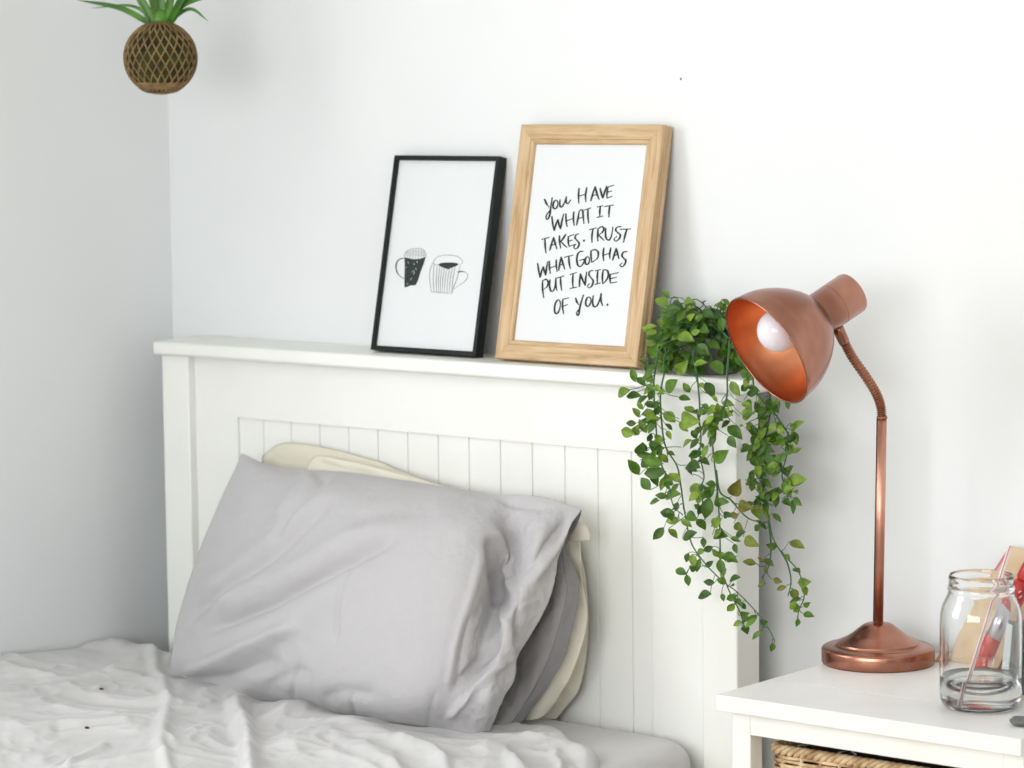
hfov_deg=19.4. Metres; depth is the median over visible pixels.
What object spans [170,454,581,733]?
pillow
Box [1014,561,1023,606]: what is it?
paint tube
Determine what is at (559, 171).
print
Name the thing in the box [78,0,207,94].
potted plant
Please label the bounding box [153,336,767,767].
headboard
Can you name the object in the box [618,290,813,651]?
trailing plant
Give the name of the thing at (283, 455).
pillow
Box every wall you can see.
[0,0,172,655]
[168,0,1023,767]
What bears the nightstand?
on the floor
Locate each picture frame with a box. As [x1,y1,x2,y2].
[371,155,506,357]
[495,125,672,368]
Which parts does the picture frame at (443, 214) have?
frame moulding, frame moulding, frame moulding, frame moulding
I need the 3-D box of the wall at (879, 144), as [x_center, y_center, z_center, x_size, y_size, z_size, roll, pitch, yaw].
[1.357,-0.213,3.464,5.120,2.500,0.120,4,7,39]
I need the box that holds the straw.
[998,546,1011,578]
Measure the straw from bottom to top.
0.192 m
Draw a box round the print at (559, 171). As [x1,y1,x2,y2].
[514,144,646,345]
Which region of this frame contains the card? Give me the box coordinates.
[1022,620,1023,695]
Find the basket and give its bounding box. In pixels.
[771,740,929,767]
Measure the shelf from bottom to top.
0.022 m
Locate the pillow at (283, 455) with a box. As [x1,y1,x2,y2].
[262,443,587,719]
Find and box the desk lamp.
[726,274,934,672]
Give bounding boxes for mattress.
[520,719,690,767]
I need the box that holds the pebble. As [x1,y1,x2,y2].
[1009,716,1023,726]
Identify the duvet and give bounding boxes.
[0,637,599,767]
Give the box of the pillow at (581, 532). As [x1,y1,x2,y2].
[307,456,590,719]
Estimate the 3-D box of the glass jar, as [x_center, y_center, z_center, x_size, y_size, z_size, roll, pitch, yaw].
[0.582,0.319,3.725,0.102,0.167,0.102,4,7,39]
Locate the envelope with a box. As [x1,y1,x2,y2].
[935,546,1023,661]
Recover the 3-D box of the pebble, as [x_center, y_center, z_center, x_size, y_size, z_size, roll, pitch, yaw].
[0.614,0.407,3.623,0.028,0.012,0.024,4,7,39]
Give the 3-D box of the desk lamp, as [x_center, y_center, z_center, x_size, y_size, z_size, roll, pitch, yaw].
[0.425,0.117,3.966,0.294,0.525,0.159,-4,7,-31]
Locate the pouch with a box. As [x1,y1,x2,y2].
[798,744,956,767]
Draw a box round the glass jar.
[939,569,1022,713]
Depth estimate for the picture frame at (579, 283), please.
4.35 m
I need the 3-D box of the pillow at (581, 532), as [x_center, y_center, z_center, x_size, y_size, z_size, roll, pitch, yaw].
[-0.119,0.306,4.442,0.566,0.360,0.086,4,7,39]
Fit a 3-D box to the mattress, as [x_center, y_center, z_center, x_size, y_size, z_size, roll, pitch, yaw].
[-0.733,0.668,3.765,0.965,0.216,2.019,4,7,39]
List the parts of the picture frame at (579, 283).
frame moulding, frame moulding, frame moulding, frame moulding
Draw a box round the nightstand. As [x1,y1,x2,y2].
[717,653,1023,767]
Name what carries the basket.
on the nightstand
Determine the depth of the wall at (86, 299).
4.82 m
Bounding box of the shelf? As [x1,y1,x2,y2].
[153,336,767,394]
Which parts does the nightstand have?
leg, leg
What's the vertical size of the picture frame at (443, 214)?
0.299 m
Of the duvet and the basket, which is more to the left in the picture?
the duvet

